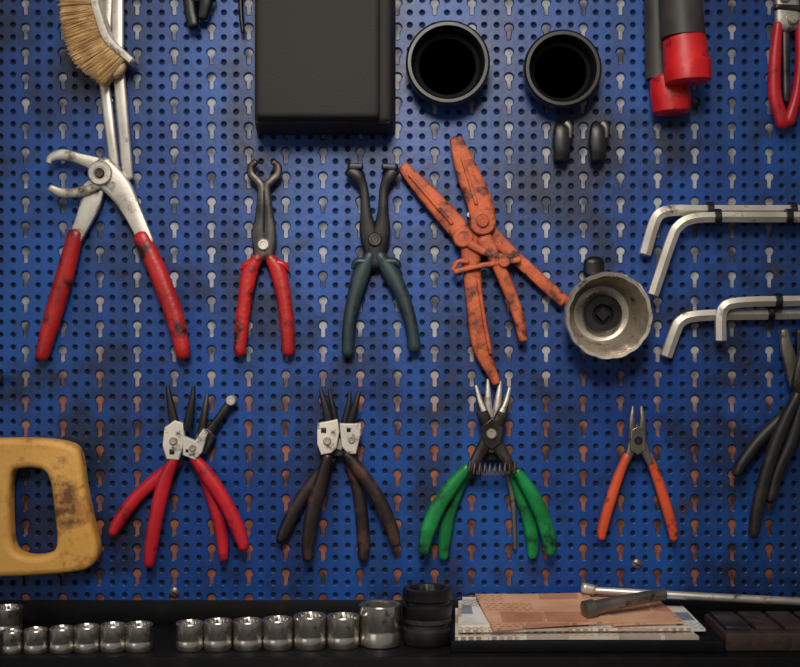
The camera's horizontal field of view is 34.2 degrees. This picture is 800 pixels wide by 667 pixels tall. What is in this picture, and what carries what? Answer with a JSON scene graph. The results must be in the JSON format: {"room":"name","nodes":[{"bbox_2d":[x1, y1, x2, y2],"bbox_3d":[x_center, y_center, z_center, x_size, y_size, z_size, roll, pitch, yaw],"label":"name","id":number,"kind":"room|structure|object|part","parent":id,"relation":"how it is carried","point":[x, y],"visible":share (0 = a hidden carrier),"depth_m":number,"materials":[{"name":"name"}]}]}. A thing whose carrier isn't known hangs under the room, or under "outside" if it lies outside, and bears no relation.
{"room":"repair workshop","nodes":[
{"label":"repair workshop","id":0,"kind":"room"},
{"bbox_2d":[0,0,799,599],"bbox_3d":[0.004,-0.092,1.267,1.141,0.794,0.072,0,0,0],"label":"pegboard","id":1,"kind":"object","parent":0,"point":[100,388],"depth_m":1.30,"materials":[{"name":"blue metal"}]},
{"bbox_2d":[0,437,101,575],"bbox_3d":[-0.474,0.171,1.284,0.357,0.136,0.032,0,0,0],"label":"handle","id":2,"kind":"object","parent":1,"relation":"hanging from","point":[79,545],"visible":1,"depth_m":1.27,"materials":[{"name":"yellow paint"}]},
{"bbox_2d":[57,0,137,87],"bbox_3d":[-0.298,-0.334,1.282,0.079,0.183,0.038,0,0,0],"label":"brush","id":3,"kind":"object","parent":1,"relation":"hanging from","point":[91,44],"visible":1,"depth_m":1.27,"materials":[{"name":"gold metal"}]},
{"bbox_2d":[99,0,119,165],"bbox_3d":[-0.289,-0.274,1.295,0.023,0.242,0.012,0,0,0],"label":"rod","id":4,"kind":"object","parent":1,"relation":"hanging from","point":[107,102],"visible":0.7,"depth_m":1.29,"materials":[{"name":"silver metal"}]},
{"bbox_2d":[35,149,190,360],"bbox_3d":[-0.284,-0.077,1.287,0.155,0.210,0.026,0,0,0],"label":"pliers","id":5,"kind":"object","parent":1,"relation":"hanging from","point":[105,176],"visible":1,"depth_m":1.28,"materials":[{"name":"metal"}]},
{"bbox_3d":[-0.311,-0.118,1.289,0.037,0.065,0.008,0,0,0],"label":"lever","id":6,"kind":"part","parent":5,"relation":"part of","materials":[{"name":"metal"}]},
{"bbox_3d":[-0.276,-0.129,1.284,0.065,0.090,0.009,0,0,0],"label":"lever","id":7,"kind":"part","parent":5,"relation":"part of","materials":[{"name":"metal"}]},
{"bbox_2d":[112,0,133,179],"bbox_3d":[-0.275,-0.283,1.293,0.021,0.263,0.016,0,0,0],"label":"rod","id":8,"kind":"object","parent":1,"relation":"hanging from","point":[120,89],"visible":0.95,"depth_m":1.29,"materials":[{"name":"silver metal"}]},
{"bbox_2d":[108,393,236,561],"bbox_3d":[-0.226,0.143,1.290,0.127,0.167,0.020,0,0,0],"label":"pliers","id":9,"kind":"object","parent":1,"relation":"hanging from","point":[146,487],"visible":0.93,"depth_m":1.28,"materials":[{"name":"metal"}]},
{"bbox_3d":[-0.193,0.107,1.288,0.022,0.028,0.010,0,0,0],"label":"head plate","id":10,"kind":"part","parent":9,"relation":"part of","materials":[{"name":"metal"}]},
{"bbox_2d":[169,587,178,596],"bbox_3d":[-0.226,0.259,1.299,0.010,0.010,0.003,0,0,0],"label":"screw","id":11,"kind":"object","parent":1,"relation":"attached to","point":[173,592],"visible":1,"depth_m":1.30,"materials":[{"name":"grey metal"}]},
{"bbox_2d":[144,385,248,567],"bbox_3d":[-0.200,0.140,1.284,0.103,0.180,0.033,0,0,0],"label":"pliers","id":12,"kind":"object","parent":1,"relation":"hanging from","point":[175,440],"visible":1,"depth_m":1.27,"materials":[{"name":"metal"}]},
{"bbox_3d":[-0.221,0.104,1.275,0.022,0.039,0.010,0,0,0],"label":"head plate","id":13,"kind":"part","parent":12,"relation":"part of","materials":[{"name":"silver metal"}]},
{"bbox_3d":[-0.200,0.108,1.274,0.024,0.031,0.010,0,0,0],"label":"head plate","id":14,"kind":"part","parent":12,"relation":"part of","materials":[{"name":"silver metal"}]},
{"bbox_2d":[183,0,215,30],"bbox_3d":[-0.200,-0.337,1.290,0.036,0.073,0.022,0,0,0],"label":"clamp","id":15,"kind":"object","parent":1,"relation":"attached to","point":[205,6],"visible":1,"depth_m":1.28,"materials":[{"name":"plastic"}]},
{"bbox_3d":[-0.208,-0.337,1.286,0.020,0.073,0.012,0,0,0],"label":"arm","id":16,"kind":"part","parent":15,"relation":"part of","materials":[{"name":"black plastic"}]},
{"bbox_3d":[-0.192,-0.341,1.286,0.016,0.064,0.014,0,0,0],"label":"arm","id":17,"kind":"part","parent":15,"relation":"part of","materials":[{"name":"black plastic"}]},
{"bbox_2d":[238,0,244,33],"bbox_3d":[-0.157,-0.335,1.293,0.016,0.075,0.016,0,0,0],"label":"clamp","id":18,"kind":"object","parent":1,"relation":"attached to","point":[240,2],"visible":1,"depth_m":1.29,"materials":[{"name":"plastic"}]},
{"bbox_2d":[234,159,294,355],"bbox_3d":[-0.134,-0.075,1.290,0.060,0.195,0.022,0,0,0],"label":"pliers","id":19,"kind":"object","parent":1,"relation":"hanging from","point":[264,228],"visible":1,"depth_m":1.28,"materials":[{"name":"metal"}]},
{"bbox_2d":[276,389,369,561],"bbox_3d":[-0.077,0.141,1.290,0.093,0.172,0.020,0,0,0],"label":"pliers","id":20,"kind":"object","parent":1,"relation":"hanging from","point":[301,498],"visible":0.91,"depth_m":1.28,"materials":[{"name":"black vinyl"},{"name":"black steel"},{"name":"satin steel"}]},
{"bbox_3d":[-0.060,0.107,1.288,0.022,0.028,0.010,0,0,0],"label":"head plate","id":21,"kind":"part","parent":20,"relation":"part of","materials":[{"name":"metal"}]},
{"bbox_2d":[255,0,394,134],"bbox_3d":[-0.074,-0.341,1.264,0.139,0.285,0.072,0,0,0],"label":"case","id":22,"kind":"object","parent":1,"relation":"attached to","point":[323,67],"visible":1,"depth_m":1.23,"materials":[{"name":"plastic"}]},
{"bbox_2d":[301,389,399,561],"bbox_3d":[-0.048,0.139,1.284,0.097,0.170,0.033,0,0,0],"label":"pliers","id":23,"kind":"object","parent":1,"relation":"hanging from","point":[328,431],"visible":1,"depth_m":1.27,"materials":[{"name":"metal"}]},
{"bbox_3d":[-0.070,0.101,1.275,0.022,0.035,0.010,0,0,0],"label":"head plate","id":24,"kind":"part","parent":23,"relation":"part of","materials":[{"name":"silver metal"}]},
{"bbox_3d":[-0.049,0.103,1.274,0.021,0.030,0.010,0,0,0],"label":"head plate","id":25,"kind":"part","parent":23,"relation":"part of","materials":[{"name":"silver metal"}]},
{"bbox_2d":[342,163,420,356],"bbox_3d":[-0.019,-0.072,1.290,0.078,0.192,0.022,0,0,0],"label":"pliers","id":26,"kind":"object","parent":1,"relation":"hanging from","point":[374,236],"visible":1,"depth_m":1.28,"materials":[{"name":"dark green vinyl"},{"name":"oiled dark steel"},{"name":"satin steel"}]},
{"bbox_3d":[0.047,-0.264,1.281,0.082,0.082,0.038,0,0,0],"label":"black plastic cap","id":27,"kind":"part","parent":1,"relation":"part of","materials":[{"name":"black plastic"}]},
{"bbox_2d":[398,136,567,384],"bbox_3d":[0.082,-0.072,1.285,0.168,0.246,0.030,0,0,0],"label":"pliers","id":28,"kind":"object","parent":1,"relation":"hanging from","point":[478,238],"visible":1,"depth_m":1.28,"materials":[{"name":"metal"}]},
{"bbox_3d":[0.078,-0.028,1.284,0.040,0.158,0.010,0,0,0],"label":"handle","id":29,"kind":"part","parent":28,"relation":"part of","materials":[{"name":"orange metal"}]},
{"bbox_3d":[0.120,-0.071,1.287,0.092,0.087,0.008,0,0,0],"label":"arm","id":30,"kind":"part","parent":28,"relation":"part of"},
{"bbox_2d":[418,385,556,555],"bbox_3d":[0.086,0.134,1.282,0.136,0.167,0.036,0,0,0],"label":"pliers","id":31,"kind":"object","parent":1,"relation":"hanging from","point":[491,428],"visible":1,"depth_m":1.27,"materials":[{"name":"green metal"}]},
{"bbox_3d":[0.090,0.098,1.273,0.023,0.032,0.010,0,0,0],"label":"head plate","id":32,"kind":"part","parent":31,"relation":"part of","materials":[{"name":"metal"}]},
{"bbox_2d":[438,379,538,559],"bbox_3d":[0.088,0.135,1.290,0.100,0.180,0.020,0,0,0],"label":"pliers","id":33,"kind":"object","parent":1,"relation":"hanging from","point":[528,518],"visible":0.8,"depth_m":1.28,"materials":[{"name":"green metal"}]},
{"bbox_3d":[0.091,0.105,1.288,0.024,0.040,0.010,0,0,0],"label":"head plate","id":34,"kind":"part","parent":33,"relation":"part of","materials":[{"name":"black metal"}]},
{"bbox_3d":[0.110,0.174,1.292,0.013,0.081,0.004,0,0,0],"label":"steel lever","id":35,"kind":"part","parent":33,"relation":"part of","materials":[{"name":"silver metal"}]},
{"bbox_3d":[0.159,-0.258,1.282,0.076,0.076,0.036,0,0,0],"label":"black plastic cap","id":36,"kind":"part","parent":1,"relation":"part of","materials":[{"name":"black plastic"}]},
{"bbox_2d":[552,120,573,162],"bbox_3d":[0.161,-0.190,1.288,0.020,0.041,0.024,0,0,0],"label":"clip","id":37,"kind":"object","parent":1,"relation":"attached to","point":[562,134],"visible":1,"depth_m":1.28,"materials":[{"name":"plastic"}]},
{"bbox_2d":[588,120,609,162],"bbox_3d":[0.197,-0.190,1.288,0.020,0.041,0.024,0,0,0],"label":"clip","id":38,"kind":"object","parent":1,"relation":"attached to","point":[599,132],"visible":1,"depth_m":1.28,"materials":[{"name":"plastic"}]},
{"bbox_2d":[564,256,652,359],"bbox_3d":[0.200,-0.026,1.269,0.084,0.102,0.063,0,0,0],"label":"socket","id":39,"kind":"object","parent":1,"relation":"hanging from","point":[608,315],"visible":1,"depth_m":1.27,"materials":[{"name":"metal"}]},
{"bbox_2d":[632,559,641,568],"bbox_3d":[0.237,0.231,1.299,0.010,0.010,0.003,0,0,0],"label":"screw","id":40,"kind":"object","parent":1,"relation":"attached to","point":[637,564],"visible":1,"depth_m":1.30,"materials":[{"name":"grey metal"}]},
{"bbox_2d":[597,406,677,540],"bbox_3d":[0.235,0.139,1.289,0.080,0.134,0.023,0,0,0],"label":"pliers","id":41,"kind":"object","parent":1,"relation":"hanging from","point":[637,443],"visible":1,"depth_m":1.28,"materials":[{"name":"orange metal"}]},
{"bbox_3d":[0.234,0.105,1.285,0.016,0.029,0.010,0,0,0],"label":"head plate","id":42,"kind":"part","parent":41,"relation":"part of","materials":[{"name":"grey metal"}]},
{"bbox_3d":[0.263,-0.302,1.281,0.045,0.176,0.040,0,0,0],"label":"red-tipped clamp handle","id":43,"kind":"part","parent":1,"relation":"part of","materials":[{"name":"red plastic"}]},
{"bbox_3d":[0.274,-0.312,1.266,0.053,0.145,0.069,0,0,0],"label":"red-tipped clamp handle","id":44,"kind":"part","parent":1,"relation":"part of","materials":[{"name":"red plastic"}]},
{"bbox_2d":[639,202,799,255],"bbox_3d":[0.358,-0.103,1.290,0.241,0.054,0.022,0,0,0],"label":"key","id":45,"kind":"object","parent":1,"relation":"hanging from","point":[655,219],"visible":0.86,"depth_m":1.28,"materials":[{"name":"silver metal"}]},
{"bbox_2d":[648,209,799,296],"bbox_3d":[0.359,-0.079,1.284,0.231,0.086,0.033,0,0,0],"label":"key","id":46,"kind":"object","parent":1,"relation":"hanging from","point":[717,217],"visible":1,"depth_m":1.27,"materials":[{"name":"silver metal"}]},
{"bbox_2d":[660,306,799,358],"bbox_3d":[0.368,-0.002,1.290,0.220,0.054,0.022,0,0,0],"label":"key","id":47,"kind":"object","parent":1,"relation":"hanging from","point":[769,314],"visible":0.99,"depth_m":1.28,"materials":[{"name":"silver metal"}]},
{"bbox_2d":[715,293,799,341],"bbox_3d":[0.392,-0.016,1.285,0.165,0.048,0.031,0,0,0],"label":"key","id":48,"kind":"object","parent":1,"relation":"hanging from","point":[777,300],"visible":1,"depth_m":1.27,"materials":[{"name":"silver metal"}]},
{"bbox_2d":[732,328,799,476],"bbox_3d":[0.376,0.083,1.289,0.096,0.177,0.022,0,0,0],"label":"pliers","id":49,"kind":"object","parent":1,"relation":"hanging from","point":[788,355],"visible":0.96,"depth_m":1.28,"materials":[{"name":"grey metal"}]},
{"bbox_2d":[748,350,799,538],"bbox_3d":[0.374,0.101,1.283,0.067,0.200,0.034,0,0,0],"label":"pliers","id":50,"kind":"object","parent":1,"relation":"hanging from","point":[784,438],"visible":1,"depth_m":1.27,"materials":[{"name":"metal"}]},
{"bbox_2d":[767,0,799,128],"bbox_3d":[0.383,-0.299,1.289,0.037,0.194,0.022,0,0,0],"label":"pliers","id":51,"kind":"object","parent":1,"relation":"hanging from","point":[786,12],"visible":1,"depth_m":1.28,"materials":[{"name":"red plastic"}]},
{"bbox_3d":[0.382,-0.265,1.288,0.008,0.074,0.006,0,0,0],"label":"release lever","id":52,"kind":"part","parent":51,"relation":"part of","materials":[{"name":"metal"}]},
{"bbox_3d":[0.000,0.000,1.351,5.000,2.800,0.097,0,0,0],"label":"wall","id":53,"kind":"structure","parent":0,"visible":0},
{"bbox_2d":[0,600,799,666],"bbox_3d":[0.000,0.323,1.232,1.320,0.113,0.136,0,0,0],"label":"shelf","id":54,"kind":"object","parent":53,"relation":"attached to","point":[164,653],"depth_m":1.18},
{"bbox_2d":[0,604,23,636],"bbox_3d":[-0.378,0.277,1.255,0.029,0.026,0.029,0,0,0],"label":"socket","id":55,"kind":"object","parent":54,"relation":"on","point":[11,615],"visible":0.88,"depth_m":1.24,"materials":[{"name":"silver metal"}]},
{"bbox_2d":[1,628,22,654],"bbox_3d":[-0.352,0.280,1.180,0.019,0.020,0.019,0,0,0],"label":"socket","id":56,"kind":"object","parent":54,"relation":"on","point":[12,638],"visible":1,"depth_m":1.17,"materials":[{"name":"silver metal"}]},
{"bbox_2d":[24,626,47,654],"bbox_3d":[-0.331,0.279,1.182,0.022,0.021,0.022,0,0,0],"label":"socket","id":57,"kind":"object","parent":54,"relation":"on","point":[35,638],"visible":1,"depth_m":1.17,"materials":[{"name":"silver metal"}]},
{"bbox_2d":[49,625,73,653],"bbox_3d":[-0.308,0.279,1.184,0.023,0.022,0.023,0,0,0],"label":"socket","id":58,"kind":"object","parent":54,"relation":"on","point":[61,637],"visible":1,"depth_m":1.18,"materials":[{"name":"silver metal"}]},
{"bbox_2d":[74,623,99,653],"bbox_3d":[-0.285,0.278,1.186,0.024,0.023,0.024,0,0,0],"label":"socket","id":59,"kind":"object","parent":54,"relation":"on","point":[86,635],"visible":1,"depth_m":1.18,"materials":[{"name":"silver metal"}]},
{"bbox_2d":[100,621,125,652],"bbox_3d":[-0.262,0.278,1.188,0.024,0.024,0.024,0,0,0],"label":"socket","id":60,"kind":"object","parent":54,"relation":"on","point":[112,634],"visible":1,"depth_m":1.18,"materials":[{"name":"silver metal"}]},
{"bbox_2d":[125,621,152,652],"bbox_3d":[-0.239,0.278,1.190,0.026,0.024,0.026,0,0,0],"label":"socket","id":61,"kind":"object","parent":54,"relation":"on","point":[138,634],"visible":1,"depth_m":1.18,"materials":[{"name":"silver metal"}]},
{"bbox_2d":[176,619,203,651],"bbox_3d":[-0.193,0.277,1.192,0.026,0.025,0.026,0,0,0],"label":"socket","id":62,"kind":"object","parent":54,"relation":"on","point":[189,632],"visible":1,"depth_m":1.18,"materials":[{"name":"silver metal"}]},
{"bbox_2d":[203,617,232,651],"bbox_3d":[-0.167,0.277,1.194,0.027,0.026,0.027,0,0,0],"label":"socket","id":63,"kind":"object","parent":54,"relation":"on","point":[218,632],"visible":1,"depth_m":1.18,"materials":[{"name":"silver metal"}]},
{"bbox_2d":[233,617,262,651],"bbox_3d":[-0.140,0.277,1.196,0.028,0.026,0.028,0,0,0],"label":"socket","id":64,"kind":"object","parent":54,"relation":"on","point":[247,631],"visible":1,"depth_m":1.19,"materials":[{"name":"silver metal"}]},
{"bbox_2d":[262,615,293,650],"bbox_3d":[-0.112,0.276,1.198,0.029,0.027,0.029,0,0,0],"label":"socket","id":65,"kind":"object","parent":54,"relation":"on","point":[278,633],"visible":1,"depth_m":1.19,"materials":[{"name":"silver metal"}]},
{"bbox_2d":[293,611,325,650],"bbox_3d":[-0.083,0.275,1.200,0.030,0.030,0.030,0,0,0],"label":"socket","id":66,"kind":"object","parent":54,"relation":"on","point":[309,627],"visible":1,"depth_m":1.19,"materials":[{"name":"silver metal"}]},
{"bbox_2d":[326,612,358,649],"bbox_3d":[-0.053,0.275,1.202,0.030,0.029,0.030,0,0,0],"label":"socket","id":67,"kind":"object","parent":54,"relation":"on","point":[342,628],"visible":1,"depth_m":1.19,"materials":[{"name":"silver metal"}]},
{"bbox_2d":[359,600,400,648],"bbox_3d":[-0.019,0.271,1.210,0.039,0.038,0.039,0,0,0],"label":"socket","id":68,"kind":"object","parent":54,"relation":"on","point":[379,620],"visible":1,"depth_m":1.19,"materials":[{"name":"silver metal"}]},
{"bbox_3d":[0.000,0.278,1.298,1.320,0.023,0.005,0,0,0],"label":"back lip","id":69,"kind":"part","parent":54,"relation":"part of","materials":[{"name":"black metal"}]},
{"bbox_2d":[402,583,451,647],"bbox_3d":[0.025,0.264,1.216,0.046,0.052,0.046,0,0,0],"label":"socket","id":70,"kind":"object","parent":54,"relation":"on","point":[426,608],"visible":1,"depth_m":1.20,"materials":[{"name":"metal"}]},
{"bbox_2d":[448,614,723,652],"bbox_3d":[0.170,0.284,1.236,0.248,0.011,0.116,0,0,0],"label":"block","id":71,"kind":"object","parent":54,"relation":"on","point":[708,642],"visible":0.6,"depth_m":1.18,"materials":[{"name":"black wood"}]},
{"bbox_2d":[455,593,704,639],"bbox_3d":[0.166,0.267,1.235,0.232,0.022,0.114,0,0,0],"label":"stack","id":72,"kind":"object","parent":71,"relation":"on","point":[546,616],"visible":0.87,"depth_m":1.20,"materials":[{"name":"orange paper"}]},
{"bbox_2d":[461,597,676,626],"bbox_3d":[0.156,0.266,1.243,0.200,0.009,0.098,0,0,0],"label":"magazine","id":73,"kind":"object","parent":72,"relation":"on","point":[475,611],"depth_m":1.22,"materials":[{"name":"orange paper"}]},
{"bbox_2d":[468,606,704,633],"bbox_3d":[0.172,0.272,1.240,0.220,0.006,0.103,0,0,0],"label":"magazine","id":74,"kind":"object","parent":72,"relation":"on","point":[481,619],"depth_m":1.20,"materials":[{"name":"orange paper"}]},
{"bbox_2d":[580,588,666,618],"bbox_3d":[0.211,0.255,1.224,0.090,0.023,0.018,0,0,-21],"label":"extension","id":75,"kind":"object","parent":72,"relation":"on","point":[590,608],"visible":1,"depth_m":1.22,"materials":[{"name":"grey metal"}]},
{"bbox_2d":[580,599,598,618],"bbox_3d":[0.176,0.257,1.209,0.014,0.019,0.018,0,0,-18],"label":"socket","id":76,"kind":"object","parent":75,"relation":"attached to","point":[589,608],"depth_m":1.20,"materials":[{"name":"grey metal"}]},
{"bbox_2d":[581,583,799,605],"bbox_3d":[0.305,0.257,1.276,0.255,0.023,0.010,0,0,2],"label":"bar","id":77,"kind":"object","parent":54,"relation":"on","point":[586,588],"visible":0.98,"depth_m":1.27,"materials":[{"name":"silver metal"}]},
{"bbox_2d":[704,611,799,650],"bbox_3d":[0.398,0.279,1.224,0.204,0.021,0.084,0,0,0],"label":"case","id":78,"kind":"object","parent":54,"relation":"on","point":[743,630],"visible":0.98,"depth_m":1.19,"materials":[{"name":"brown metal"}]}
]}

